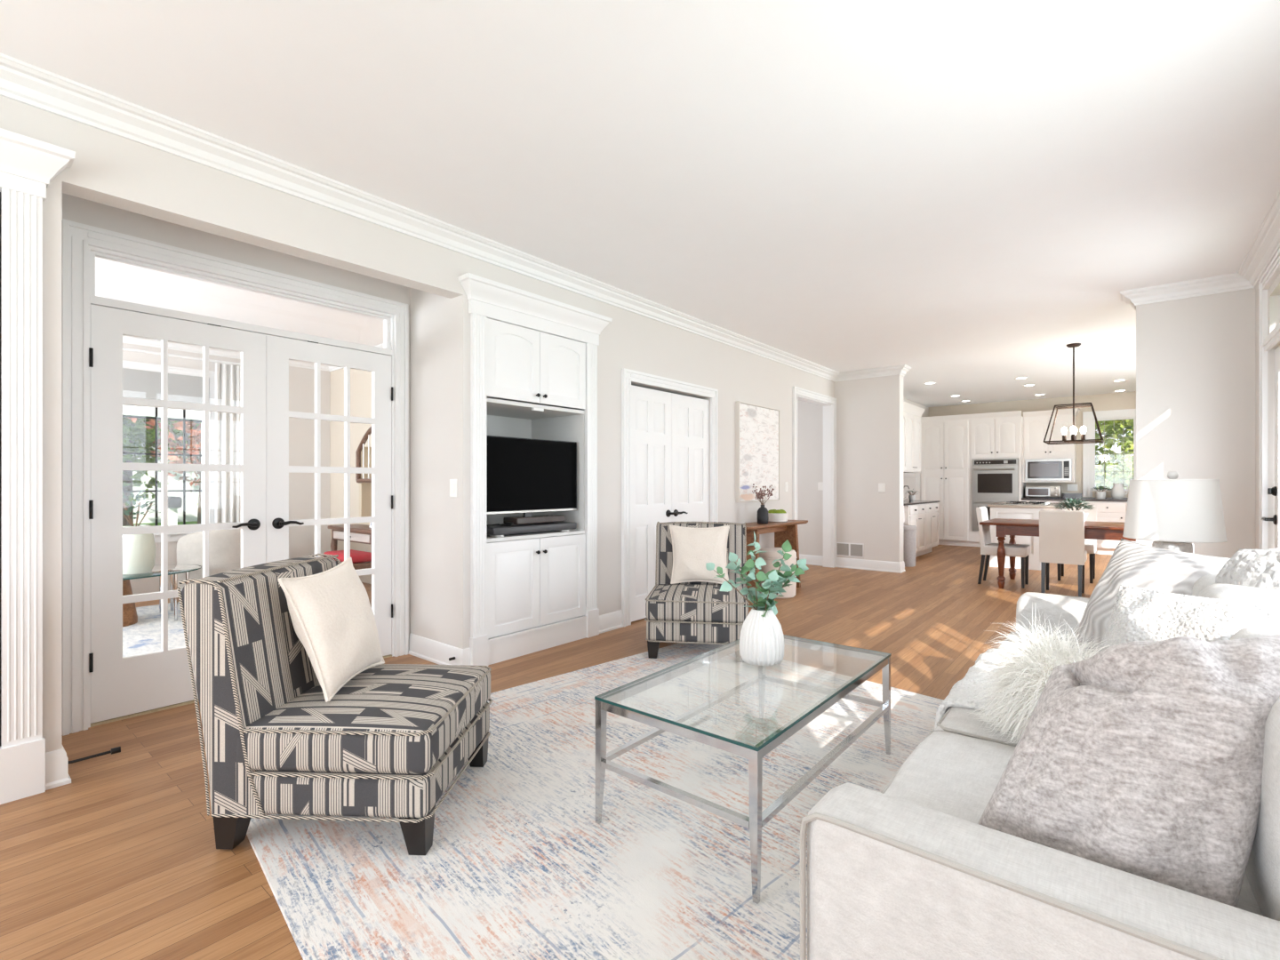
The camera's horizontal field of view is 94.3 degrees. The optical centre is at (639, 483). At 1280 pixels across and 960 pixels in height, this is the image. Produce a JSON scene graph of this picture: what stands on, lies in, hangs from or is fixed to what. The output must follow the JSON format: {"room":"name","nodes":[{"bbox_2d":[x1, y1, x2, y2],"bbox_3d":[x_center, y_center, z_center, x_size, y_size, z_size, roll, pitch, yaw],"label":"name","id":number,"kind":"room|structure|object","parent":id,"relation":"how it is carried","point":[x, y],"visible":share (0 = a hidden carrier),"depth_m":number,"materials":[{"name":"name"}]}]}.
{"room":"living room","nodes":[
{"label":"living room","id":0,"kind":"room"},
{"bbox_2d":[122,343,330,594],"bbox_3d":[-5.862,-0.185,5.401,0.120,2.710,6.050,0,0,40],"label":"wall","id":1,"kind":"structure","parent":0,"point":[301,380],"depth_m":7.33,"materials":[{"name":"paint"}]},
{"bbox_2d":[122,368,202,403],"bbox_3d":[-5.607,-1.014,5.560,0.024,0.312,2.620,0,0,40],"label":"roller shade","id":2,"kind":"object","parent":1,"relation":"attached to","point":[136,383],"visible":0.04,"depth_m":6.23,"materials":[{"name":"white fabric"}]},
{"bbox_2d":[122,360,215,543],"bbox_3d":[-5.639,-0.315,5.593,0.140,1.870,2.830,0,0,40],"label":"window","id":3,"kind":"structure","parent":1,"relation":"attached to","point":[155,418],"depth_m":6.46,"materials":[{"name":"paint"}]},
{"bbox_2d":[122,347,240,365],"bbox_3d":[-5.516,-1.350,5.537,0.028,0.027,3.500,0,0,40],"label":"curtain rod","id":4,"kind":"object","parent":1,"relation":"attached to","point":[124,348],"visible":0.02,"depth_m":6.30,"materials":[{"name":"paint"}]},
{"bbox_2d":[215,362,240,523],"bbox_3d":[-4.566,-0.095,6.681,0.058,2.470,0.366,0,0,40],"label":"curtain","id":5,"kind":"object","parent":4,"relation":"hanging from","point":[228,377],"visible":0.43,"depth_m":6.64,"materials":[{"name":"white fabric"}]},
{"bbox_2d":[61,192,409,636],"bbox_3d":[-2.742,-0.185,2.820,0.120,2.710,6.050,0,0,40],"label":"wall","id":6,"kind":"structure","parent":0,"point":[75,209],"depth_m":3.25,"materials":[{"name":"paint"}]},
{"bbox_2d":[88,304,266,723],"bbox_3d":[-2.395,0.144,3.136,0.101,2.020,0.759,0,0,40],"label":"door","id":7,"kind":"structure","parent":6,"relation":"in","point":[120,685],"depth_m":3.02,"materials":[{"name":"paint"}]},
{"bbox_2d":[61,218,408,735],"bbox_3d":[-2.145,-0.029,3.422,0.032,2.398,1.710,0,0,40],"label":"trim","id":8,"kind":"structure","parent":6,"relation":"attached to","point":[76,236],"depth_m":2.82,"materials":[{"name":"paint"}]},
{"bbox_2d":[90,251,390,350],"bbox_3d":[-2.192,-1.012,3.461,0.030,0.225,1.510,0,0,40],"label":"window","id":9,"kind":"structure","parent":6,"relation":"in","point":[93,254],"depth_m":3.31,"materials":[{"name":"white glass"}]},
{"bbox_2d":[90,654,391,727],"bbox_3d":[-2.203,1.164,3.471,0.120,0.012,1.510,0,0,40],"label":"trim","id":10,"kind":"structure","parent":6,"relation":"attached to","point":[92,724],"depth_m":3.01,"materials":[{"name":"brown wood"}]},
{"bbox_2d":[122,335,383,371],"bbox_3d":[-4.302,-1.486,4.111,3.930,0.108,5.810,0,0,40],"label":"trim","id":11,"kind":"structure","parent":6,"relation":"attached to","point":[129,340],"depth_m":6.52,"materials":[{"name":"paint"}]},
{"bbox_2d":[266,335,392,655],"bbox_3d":[-1.910,0.144,3.722,0.101,2.020,0.759,0,0,40],"label":"door","id":12,"kind":"structure","parent":6,"relation":"in","point":[280,350],"depth_m":3.72,"materials":[{"name":"paint"}]},
{"bbox_2d":[330,368,371,583],"bbox_3d":[-2.412,-0.185,6.395,3.930,2.710,0.120,0,0,40],"label":"wall","id":13,"kind":"structure","parent":0,"point":[360,380],"depth_m":7.24,"materials":[{"name":"beige paint"}]},
{"bbox_2d":[0,95,834,752],"bbox_3d":[-0.876,-0.185,4.086,0.130,2.710,11.180,0,0,40],"label":"wall","id":14,"kind":"structure","parent":0,"point":[107,168],"depth_m":3.33,"materials":[{"name":"paint"}]},
{"bbox_2d":[45,609,623,790],"bbox_3d":[-0.440,1.102,4.979,0.644,0.136,6.528,0,0,40],"label":"baseboard","id":15,"kind":"structure","parent":14,"relation":"attached to","point":[438,652],"depth_m":3.80,"materials":[{"name":"paint"}]},
{"bbox_2d":[0,52,1279,381],"bbox_3d":[0.739,-1.486,2.866,3.915,0.108,11.360,0,0,40],"label":"trim","id":16,"kind":"structure","parent":14,"relation":"attached to","point":[22,82],"depth_m":3.24,"materials":[{"name":"paint"}]},
{"bbox_2d":[631,384,679,621],"bbox_3d":[0.124,0.167,5.192,0.096,1.983,0.679,0,0,40],"label":"door","id":17,"kind":"structure","parent":14,"relation":"in","point":[651,409],"depth_m":5.15,"materials":[{"name":"paint"}]},
{"bbox_2d":[621,368,718,626],"bbox_3d":[0.312,0.115,5.396,0.032,2.110,1.422,0,0,40],"label":"trim","id":18,"kind":"structure","parent":14,"relation":"attached to","point":[628,375],"depth_m":4.91,"materials":[{"name":"paint"}]},
{"bbox_2d":[672,392,709,521],"bbox_3d":[0.498,0.167,5.644,0.096,1.983,0.615,0,0,40],"label":"door","id":19,"kind":"structure","parent":14,"relation":"in","point":[690,415],"depth_m":5.64,"materials":[{"name":"paint"}]},
{"bbox_2d":[735,400,780,502],"bbox_3d":[1.323,-0.333,6.608,0.045,1.065,0.940,0,0,40],"label":"canvas painting","id":20,"kind":"object","parent":14,"relation":"attached to","point":[757,428],"visible":0.97,"depth_m":6.55},
{"bbox_2d":[792,386,836,567],"bbox_3d":[2.317,-0.013,7.820,0.032,2.365,1.345,0,0,40],"label":"trim","id":21,"kind":"structure","parent":14,"relation":"attached to","point":[796,391],"depth_m":7.82,"materials":[{"name":"paint"}]},
{"bbox_2d":[797,395,831,567],"bbox_3d":[2.257,0.033,7.873,0.130,2.275,1.170,0,0,40],"label":"trim","id":22,"kind":"structure","parent":14,"relation":"attached to","point":[827,407],"depth_m":8.31,"materials":[{"name":"paint"}]},
{"bbox_2d":[409,288,451,645],"bbox_3d":[-1.979,-0.185,3.251,0.505,2.710,1.993,0,0,40],"label":"wall","id":23,"kind":"structure","parent":0,"point":[430,314],"depth_m":3.96,"materials":[{"name":"paint"}]},
{"bbox_2d":[0,544,1111,959],"bbox_3d":[0.690,1.230,5.854,10.200,0.120,16.500,0,0,40],"label":"floor","id":24,"kind":"structure","parent":0,"point":[120,860],"depth_m":2.22,"materials":[{"name":"brown wood"}]},
{"bbox_2d":[0,128,75,804],"bbox_3d":[-2.770,-0.049,1.913,0.493,2.438,1.332,0,0,40],"label":"pilaster","id":25,"kind":"object","parent":24,"relation":"on","point":[28,164],"visible":1,"depth_m":2.21,"materials":[{"name":"paint"}]},
{"bbox_2d":[122,601,189,656],"bbox_3d":[-4.427,1.166,4.376,2.000,0.008,3.200,0,0,40],"label":"area rug","id":26,"kind":"object","parent":24,"relation":"on","point":[143,636],"visible":0.02,"depth_m":4.63,"materials":[{"name":"white carpet"}]},
{"bbox_2d":[122,564,201,626],"bbox_3d":[-4.387,0.951,4.862,0.904,0.421,1.311,0,0,40],"label":"coffee table","id":27,"kind":"object","parent":26,"relation":"on","point":[130,616],"visible":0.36,"depth_m":4.97,"materials":[{"name":"clear glass"}]},
{"bbox_2d":[122,524,156,574],"bbox_3d":[-4.196,0.544,4.937,0.270,0.390,0.270,0,0,40],"label":"vase","id":28,"kind":"object","parent":27,"relation":"on","point":[139,550],"visible":0.61,"depth_m":4.86,"materials":[{"name":"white ceramic"}]},
{"bbox_2d":[122,489,160,526],"bbox_3d":[-4.191,0.221,4.948,0.426,0.342,0.432,0,0,40],"label":"potted plant","id":29,"kind":"object","parent":28,"relation":"in","point":[126,511],"visible":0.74,"depth_m":4.92,"materials":[{"name":"green plant"}]},
{"bbox_2d":[176,528,240,589],"bbox_3d":[-4.172,0.795,6.106,0.840,0.750,0.940,0,0,10],"label":"barrel armchair","id":30,"kind":"object","parent":26,"relation":"on","point":[224,545],"visible":0.29,"depth_m":5.68,"materials":[{"name":"grey fabric"}]},
{"bbox_2d":[323,549,371,569],"bbox_3d":[-2.747,0.913,5.653,0.600,0.516,0.310,0,0,40],"label":"stool","id":31,"kind":"object","parent":24,"relation":"on","point":[360,559],"visible":0.26,"depth_m":5.48,"materials":[{"name":"red fabric"}]},
{"bbox_2d":[323,549,371,563],"bbox_3d":[-2.747,0.692,5.653,0.580,0.073,0.290,0,0,40],"label":"cushion","id":32,"kind":"object","parent":31,"relation":"on","point":[357,556],"depth_m":5.50,"materials":[{"name":"red fabric"}]},
{"bbox_2d":[328,426,371,552],"bbox_3d":[-2.810,0.268,6.283,1.000,1.808,0.540,0,0,40],"label":"secretary desk","id":33,"kind":"object","parent":24,"relation":"on","point":[361,532],"visible":0.34,"depth_m":6.47,"materials":[{"name":"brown wood"}]},
{"bbox_2d":[458,272,612,666],"bbox_3d":[-0.914,-0.057,4.348,0.738,2.453,1.301,0,0,40],"label":"tall cabinet","id":34,"kind":"object","parent":24,"relation":"on","point":[533,357],"visible":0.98,"depth_m":4.15,"materials":[{"name":"paint"}]},
{"bbox_2d":[486,521,575,537],"bbox_3d":[-0.823,0.326,4.289,0.265,0.064,0.760,0,0,40],"label":"soundbar","id":35,"kind":"object","parent":34,"relation":"in","point":[493,531],"visible":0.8,"depth_m":4.14,"materials":[{"name":"grey plastic"}]},
{"bbox_2d":[486,435,576,526],"bbox_3d":[-0.816,-0.013,4.252,0.162,0.609,0.868,0,0,40],"label":"television","id":36,"kind":"object","parent":35,"relation":"on","point":[527,476],"visible":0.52,"depth_m":4.17,"materials":[{"name":"black plastic"}]},
{"bbox_2d":[503,514,564,524],"bbox_3d":[-0.758,0.257,4.294,0.157,0.050,0.450,0,0,40],"label":"cable box","id":37,"kind":"object","parent":35,"relation":"on","point":[541,518],"visible":0.99,"depth_m":4.20,"materials":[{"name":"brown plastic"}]},
{"bbox_2d":[246,642,943,959],"bbox_3d":[0.178,1.166,2.563,2.980,0.008,2.440,0,0,-43],"label":"area rug","id":38,"kind":"object","parent":24,"relation":"on","point":[518,865],"visible":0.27,"depth_m":1.96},
{"bbox_2d":[176,553,493,855],"bbox_3d":[-1.036,0.727,2.187,0.817,0.867,0.692,0,0,3],"label":"slipper chair","id":39,"kind":"object","parent":38,"relation":"on","point":[393,739],"visible":0.94,"depth_m":1.87,"materials":[{"name":"fabric"}]},
{"bbox_2d":[277,557,384,703],"bbox_3d":[-1.121,0.519,2.199,0.215,0.438,0.458,0,0,4],"label":"throw pillow","id":40,"kind":"object","parent":39,"relation":"on","point":[332,614],"visible":1,"depth_m":2.08,"materials":[{"name":"beige fabric"}]},
{"bbox_2d":[237,664,490,774],"bbox_3d":[-0.952,0.822,2.183,0.632,0.173,0.676,0,0,3],"label":"seat cushion","id":41,"kind":"object","parent":39,"relation":"on","point":[388,718],"depth_m":1.91,"materials":[{"name":"fabric"}]},
{"bbox_2d":[644,521,748,662],"bbox_3d":[0.426,0.727,4.276,0.692,0.867,0.817,0,0,8],"label":"slipper chair","id":42,"kind":"object","parent":38,"relation":"on","point":[692,612],"visible":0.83,"depth_m":3.92,"materials":[{"name":"fabric"}]},
{"bbox_2d":[645,584,748,623],"bbox_3d":[0.413,0.822,4.193,0.676,0.173,0.632,0,0,8],"label":"seat cushion","id":43,"kind":"object","parent":42,"relation":"on","point":[668,603],"depth_m":3.91,"materials":[{"name":"fabric"}]},
{"bbox_2d":[669,524,729,583],"bbox_3d":[0.444,0.527,4.416,0.454,0.432,0.200,0,0,3],"label":"throw pillow","id":44,"kind":"object","parent":42,"relation":"on","point":[693,548],"visible":0.94,"depth_m":4.36,"materials":[{"name":"beige fabric"}]},
{"bbox_2d":[594,634,891,903],"bbox_3d":[0.462,0.945,2.292,0.622,0.431,1.182,0,0,40],"label":"coffee table","id":45,"kind":"object","parent":38,"relation":"on","point":[756,820],"visible":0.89,"depth_m":2.02,"materials":[{"name":"silver glass"}]},
{"bbox_2d":[739,608,784,665],"bbox_3d":[0.498,0.621,2.430,0.181,0.216,0.179,0,0,40],"label":"ribbed vase","id":46,"kind":"object","parent":45,"relation":"on","point":[762,638],"visible":0.93,"depth_m":2.37,"materials":[{"name":"white ceramic"}]},
{"bbox_2d":[725,552,764,610],"bbox_3d":[0.441,0.424,2.468,0.131,0.273,0.123,0,0,-18],"label":"stem","id":47,"kind":"object","parent":46,"relation":"in","point":[732,557],"visible":0.91,"depth_m":2.47,"materials":[{"name":"green plant"}]},
{"bbox_2d":[744,531,768,610],"bbox_3d":[0.476,0.376,2.430,0.084,0.368,0.111,0,0,-38],"label":"stem","id":48,"kind":"object","parent":46,"relation":"in","point":[759,562],"visible":0.93,"depth_m":2.43,"materials":[{"name":"green plant"}]},
{"bbox_2d":[752,569,782,616],"bbox_3d":[0.521,0.452,2.386,0.108,0.216,0.123,0,0,-17],"label":"stem","id":49,"kind":"object","parent":46,"relation":"in","point":[767,586],"visible":0.98,"depth_m":2.38,"materials":[{"name":"green plant"}]},
{"bbox_2d":[755,539,791,615],"bbox_3d":[0.553,0.395,2.438,0.134,0.330,0.103,0,0,-31],"label":"stem","id":50,"kind":"object","parent":46,"relation":"in","point":[786,546],"visible":0.66,"depth_m":2.44,"materials":[{"name":"green plant"}]},
{"bbox_2d":[764,559,808,608],"bbox_3d":[0.593,0.437,2.466,0.209,0.246,0.115,0,0,-26],"label":"stem","id":51,"kind":"object","parent":46,"relation":"in","point":[801,563],"visible":0.72,"depth_m":2.46,"materials":[{"name":"green plant"}]},
{"bbox_2d":[745,519,807,600],"bbox_3d":[1.381,0.797,6.411,0.345,0.745,1.400,0,0,40],"label":"console table","id":52,"kind":"object","parent":24,"relation":"on","point":[783,532],"visible":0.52,"depth_m":6.48,"materials":[{"name":"brown wood"}]},
{"bbox_2d":[759,547,796,599],"bbox_3d":[1.430,0.925,6.215,0.412,0.490,0.412,0,0,40],"label":"pouf","id":53,"kind":"object","parent":24,"relation":"on","point":[771,555],"visible":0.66,"depth_m":6.06,"materials":[{"name":"beige fabric"}]},
{"bbox_2d":[903,525,916,567],"bbox_3d":[3.786,0.884,8.483,0.300,0.572,0.298,0,0,40],"label":"storage bin","id":54,"kind":"object","parent":24,"relation":"on","point":[909,532],"visible":0.65,"depth_m":8.35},
{"bbox_2d":[903,502,938,557],"bbox_3d":[4.377,0.748,9.734,0.626,0.845,1.740,0,0,40],"label":"base cabinet","id":55,"kind":"object","parent":24,"relation":"on","point":[924,516],"visible":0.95,"depth_m":9.52,"materials":[{"name":"paint"}]},
{"bbox_2d":[920,414,970,546],"bbox_3d":[5.952,-0.055,11.454,0.860,2.450,0.650,0,0,40],"label":"pantry cabinet","id":56,"kind":"object","parent":24,"relation":"on","point":[945,440],"visible":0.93,"depth_m":11.20,"materials":[{"name":"paint"}]},
{"bbox_2d":[969,410,1025,546],"bbox_3d":[6.584,-0.055,10.932,0.802,2.450,0.650,0,0,40],"label":"tall cabinet","id":57,"kind":"object","parent":24,"relation":"on","point":[992,435],"visible":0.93,"depth_m":10.71,"materials":[{"name":"paint"}]},
{"bbox_2d":[972,458,1018,530],"bbox_3d":[6.543,0.211,10.882,0.726,1.314,0.589,0,0,40],"label":"double wall oven","id":58,"kind":"object","parent":57,"relation":"in","point":[995,481],"visible":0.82,"depth_m":10.71,"materials":[{"name":"metal"}]},
{"bbox_2d":[976,506,1030,588],"bbox_3d":[4.227,0.723,6.912,0.498,0.895,0.380,0,0,40],"label":"dining chair","id":59,"kind":"object","parent":24,"relation":"on","point":[988,548],"visible":0.97,"depth_m":6.88,"materials":[{"name":"beige fabric"}]},
{"bbox_2d":[989,507,1053,570],"bbox_3d":[5.675,0.752,8.770,0.647,0.835,1.550,0,0,40],"label":"kitchen island","id":60,"kind":"object","parent":24,"relation":"on","point":[1010,513],"visible":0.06,"depth_m":8.16,"materials":[{"name":"paint"}]},
{"bbox_2d":[800,573,1279,959],"bbox_3d":[1.495,0.727,1.680,1.077,0.886,2.616,0,0,40],"label":"sofa","id":61,"kind":"object","parent":24,"relation":"on","point":[907,870],"visible":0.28,"depth_m":0.89,"materials":[{"name":"fabric"}]},
{"bbox_2d":[934,648,1011,729],"bbox_3d":[1.397,0.912,2.020,0.565,0.502,0.832,0,0,40],"label":"throw blanket","id":62,"kind":"object","parent":61,"relation":"on","point":[959,696],"visible":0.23,"depth_m":1.97,"materials":[{"name":"white fabric"}]},
{"bbox_2d":[934,706,1019,743],"bbox_3d":[1.343,0.782,1.820,0.658,0.184,0.740,0,0,40],"label":"seat cushion","id":63,"kind":"object","parent":61,"relation":"on","point":[956,720],"depth_m":1.73,"materials":[{"name":"fabric"}]},
{"bbox_2d":[966,602,1117,743],"bbox_3d":[1.117,0.513,1.622,0.381,0.342,0.464,0,0,-12],"label":"fur pillow","id":64,"kind":"object","parent":61,"relation":"on","point":[1024,677],"visible":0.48,"depth_m":1.63,"materials":[{"name":"white fur"}]},
{"bbox_2d":[884,731,1262,915],"bbox_3d":[0.864,0.784,1.246,0.657,0.180,0.745,0,0,40],"label":"seat cushion","id":65,"kind":"object","parent":61,"relation":"on","point":[956,774],"depth_m":1.42,"materials":[{"name":"fabric"}]},
{"bbox_2d":[977,634,1279,907],"bbox_3d":[0.829,0.461,1.005,0.395,0.461,0.343,0,0,-25],"label":"throw pillow","id":66,"kind":"object","parent":61,"relation":"on","point":[1144,759],"visible":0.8,"depth_m":0.92,"materials":[{"name":"grey fabric"}]},
{"bbox_2d":[1069,538,1230,655],"bbox_3d":[1.845,0.453,2.131,0.329,0.475,0.452,0,0,-9],"label":"throw pillow","id":67,"kind":"object","parent":61,"relation":"on","point":[1132,564],"visible":0.35,"depth_m":2.14,"materials":[{"name":"fabric"}]},
{"bbox_2d":[1096,584,1279,653],"bbox_3d":[1.317,0.483,1.448,0.325,0.433,0.414,0,0,-23],"label":"throw pillow","id":68,"kind":"object","parent":61,"relation":"on","point":[1138,613],"visible":0.27,"depth_m":1.45,"materials":[{"name":"white fabric"}]},
{"bbox_2d":[1192,573,1217,596],"bbox_3d":[2.129,0.499,2.128,0.305,0.431,0.725,0,0,40],"label":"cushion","id":69,"kind":"object","parent":61,"relation":"on","point":[1205,580],"depth_m":1.95,"materials":[{"name":"fabric"}]},
{"bbox_2d":[1198,583,1279,625],"bbox_3d":[1.658,0.500,1.558,0.296,0.430,0.741,0,0,40],"label":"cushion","id":70,"kind":"object","parent":61,"relation":"on","point":[1215,590],"depth_m":1.57,"materials":[{"name":"fabric"}]},
{"bbox_2d":[1215,547,1279,590],"bbox_3d":[1.810,0.352,1.717,0.221,0.435,0.396,0,0,3],"label":"throw pillow","id":71,"kind":"object","parent":61,"relation":"on","point":[1253,568],"visible":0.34,"depth_m":1.72,"materials":[{"name":"white fabric"}]},
{"bbox_2d":[1229,624,1279,921],"bbox_3d":[1.182,0.501,0.981,0.303,0.426,0.741,0,0,40],"label":"cushion","id":72,"kind":"object","parent":61,"relation":"on","point":[1260,893],"depth_m":0.86,"materials":[{"name":"fabric"}]},
{"bbox_2d":[979,518,1135,588],"bbox_3d":[4.959,0.803,6.410,2.110,0.734,1.000,0,0,40],"label":"dining table","id":73,"kind":"object","parent":24,"relation":"on","point":[1113,531],"visible":0.45,"depth_m":6.54,"materials":[{"name":"brown wood"}]},
{"bbox_2d":[1039,510,1087,597],"bbox_3d":[4.468,0.723,6.272,0.380,0.895,0.498,0,0,40],"label":"dining chair","id":74,"kind":"object","parent":24,"relation":"on","point":[1061,532],"visible":0.98,"depth_m":6.11,"materials":[{"name":"beige fabric"}]},
{"bbox_2d":[1057,505,1096,583],"bbox_3d":[5.320,0.723,7.239,0.380,0.895,0.498,0,0,40],"label":"dining chair","id":75,"kind":"object","parent":24,"relation":"on","point":[1090,545],"visible":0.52,"depth_m":7.24,"materials":[{"name":"beige fabric"}]},
{"bbox_2d":[1021,500,1135,554],"bbox_3d":[8.073,0.733,9.715,3.044,0.875,0.626,0,0,40],"label":"base cabinet","id":76,"kind":"object","parent":24,"relation":"on","point":[1107,511],"visible":0.17,"depth_m":9.72,"materials":[{"name":"paint"}]},
{"bbox_2d":[1021,493,1127,501],"bbox_3d":[8.089,0.231,9.718,3.064,0.122,0.608,0,0,40],"label":"countertop","id":77,"kind":"structure","parent":76,"relation":"on","point":[1064,496],"depth_m":10.29,"materials":[{"name":"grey stone"}]},
{"bbox_2d":[1024,485,1061,498],"bbox_3d":[7.135,0.146,10.507,0.510,0.223,0.372,0,0,40],"label":"toaster oven","id":78,"kind":"object","parent":77,"relation":"on","point":[1030,491],"visible":0.98,"depth_m":10.38,"materials":[{"name":"metal"}]},
{"bbox_3d":[2.660,0.890,2.965,0.560,0.560,0.560,0,0,40],"label":"side table","id":79,"kind":"object","parent":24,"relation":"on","visible":0},
{"bbox_2d":[1122,471,1227,553],"bbox_3d":[2.660,0.273,2.965,0.389,0.674,0.389,0,0,40],"label":"table lamp","id":80,"kind":"object","parent":79,"relation":"on","point":[1174,513],"visible":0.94,"depth_m":2.83,"materials":[{"name":"white fabric"}]},
{"bbox_2d":[0,0,1279,407],"bbox_3d":[0.620,-1.640,5.911,10.020,0.200,16.500,0,0,40],"label":"ceiling","id":81,"kind":"structure","parent":0,"point":[962,194],"depth_m":2.64,"materials":[{"name":"paint"}]},
{"bbox_2d":[1043,343,1103,444],"bbox_3d":[4.798,-0.997,6.569,0.515,1.086,0.515,0,0,40],"label":"pendant light","id":82,"kind":"object","parent":81,"relation":"hanging from","point":[1073,429],"visible":1,"depth_m":6.56,"materials":[{"name":"brown metal"}]},
{"bbox_2d":[797,374,903,562],"bbox_3d":[2.403,-0.185,8.745,2.755,2.710,0.180,0,0,40],"label":"wall","id":83,"kind":"structure","parent":0,"point":[869,411],"depth_m":8.13,"materials":[{"name":"paint"}]},
{"bbox_2d":[836,542,863,557],"bbox_3d":[2.898,0.915,8.210,0.380,0.190,0.014,0,0,40],"label":"air vent","id":84,"kind":"object","parent":83,"relation":"in","point":[843,548],"visible":1,"depth_m":8.20,"materials":[{"name":"metal"}]},
{"bbox_2d":[799,554,905,573],"bbox_3d":[2.443,1.102,8.696,2.679,0.136,0.204,0,0,40],"label":"baseboard","id":85,"kind":"structure","parent":83,"relation":"attached to","point":[813,560],"depth_m":8.10,"materials":[{"name":"paint"}]},
{"bbox_2d":[903,398,928,500],"bbox_3d":[4.334,-0.185,10.275,0.120,2.710,4.640,0,0,40],"label":"wall","id":86,"kind":"structure","parent":0,"point":[925,413],"depth_m":11.42,"materials":[{"name":"paint"}]},
{"bbox_2d":[903,401,924,472],"bbox_3d":[3.943,-0.743,9.402,0.380,1.105,2.715,0,0,40],"label":"upper cabinet","id":87,"kind":"object","parent":86,"relation":"attached to","point":[912,414],"visible":0.34,"depth_m":9.84,"materials":[{"name":"paint"}]},
{"bbox_2d":[928,392,1135,497],"bbox_3d":[7.688,-0.185,10.525,4.970,2.710,0.120,0,0,40],"label":"wall","id":88,"kind":"structure","parent":0,"point":[1126,400],"depth_m":10.54,"materials":[{"name":"beige paint"}]},
{"bbox_2d":[1023,408,1079,482],"bbox_3d":[7.281,-0.650,10.517,0.801,1.260,0.400,0,0,40],"label":"upper cabinet","id":89,"kind":"object","parent":88,"relation":"attached to","point":[1035,423],"visible":0.94,"depth_m":10.43,"materials":[{"name":"paint"}]},
{"bbox_2d":[1025,458,1071,480],"bbox_3d":[7.264,-0.241,10.543,0.669,0.374,0.352,0,0,40],"label":"microwave","id":90,"kind":"object","parent":89,"relation":"in","point":[1051,469],"visible":0.99,"depth_m":10.40,"materials":[{"name":"metal"}]},
{"bbox_2d":[1082,408,1135,497],"bbox_3d":[8.283,-0.505,9.934,1.400,1.490,0.032,0,0,40],"label":"trim","id":91,"kind":"structure","parent":88,"relation":"attached to","point":[1087,416],"depth_m":10.32,"materials":[{"name":"paint"}]},
{"bbox_2d":[1092,416,1135,491],"bbox_3d":[8.316,-0.495,9.973,1.140,1.250,0.050,0,0,40],"label":"window","id":92,"kind":"structure","parent":88,"relation":"in","point":[1124,418],"depth_m":10.20,"materials":[{"name":"paint"}]},
{"bbox_2d":[1136,288,1255,558],"bbox_3d":[4.340,-0.185,4.580,0.790,2.710,0.150,0,0,40],"label":"wall","id":93,"kind":"structure","parent":0,"point":[1196,356],"depth_m":4.52,"materials":[{"name":"paint"}]},
{"bbox_2d":[1255,272,1279,549],"bbox_3d":[1.612,-0.185,0.756,0.120,2.710,9.220,0,0,40],"label":"wall","id":94,"kind":"structure","parent":0,"point":[1274,291],"depth_m":3.94,"materials":[{"name":"paint"}]},
{"bbox_2d":[1258,248,1279,549],"bbox_3d":[3.805,-0.102,3.523,0.037,2.545,1.290,0,0,40],"label":"trim","id":95,"kind":"structure","parent":94,"relation":"attached to","point":[1267,342],"depth_m":3.96,"materials":[{"name":"paint"}]},
{"bbox_2d":[1261,345,1279,548],"bbox_3d":[3.847,0.140,3.523,0.103,2.036,1.154,0,0,40],"label":"door","id":96,"kind":"structure","parent":94,"relation":"in","point":[1275,491],"depth_m":3.85,"materials":[{"name":"paint"}]},
{"label":"outside","id":97,"kind":"structure","parent":0,"visible":0},
{"bbox_2d":[133,520,197,526],"bbox_3d":[-1.331,1.530,14.079,100.000,0.080,100.000,0,0,40],"label":"lawn","id":98,"kind":"structure","parent":97,"point":[194,522],"depth_m":21.88,"materials":[{"name":"green plant"}]},
{"bbox_2d":[122,416,200,525],"bbox_3d":[-15.823,-2.837,18.373,7.415,8.662,5.515,0,0,-35],"label":"leafy tree","id":99,"kind":"object","parent":98,"relation":"on","point":[133,434],"visible":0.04,"depth_m":17.96,"materials":[{"name":"green plant"}]},
{"bbox_2d":[128,417,200,523],"bbox_3d":[-8.226,-0.914,11.219,3.027,4.818,2.929,0,0,40],"label":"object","id":100,"kind":"object","parent":98,"relation":"on","point":[196,450],"visible":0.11,"depth_m":10.75,"materials":[{"name":"red plant"}]},
{"bbox_2d":[132,422,200,523],"bbox_3d":[-19.806,-0.960,24.691,5.600,4.900,6.600,0,0,40],"label":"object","id":101,"kind":"structure","parent":98,"relation":"on","point":[191,497],"depth_m":22.92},
{"bbox_2d":[1095,419,1133,485],"bbox_3d":[11.265,-1.887,14.587,3.685,6.763,3.925,0,0,7],"label":"leafy tree","id":102,"kind":"object","parent":98,"relation":"on","point":[1110,428],"visible":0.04,"depth_m":14.16,"materials":[{"name":"green plant"}]},
{"bbox_2d":[1095,444,1133,488],"bbox_3d":[10.212,0.309,12.372,2.626,2.371,2.656,0,0,40],"label":"bush","id":103,"kind":"object","parent":98,"relation":"on","point":[1111,476],"visible":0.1,"depth_m":12.30,"materials":[{"name":"green plant"}]},
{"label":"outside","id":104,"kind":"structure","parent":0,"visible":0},
{"bbox_2d":[122,404,200,420],"bbox_3d":[-6.479,-0.920,7.307,0.200,0.140,9.000,0,0,40],"label":"beam","id":105,"kind":"structure","parent":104,"point":[127,410],"depth_m":7.56,"materials":[{"name":"white wood"}]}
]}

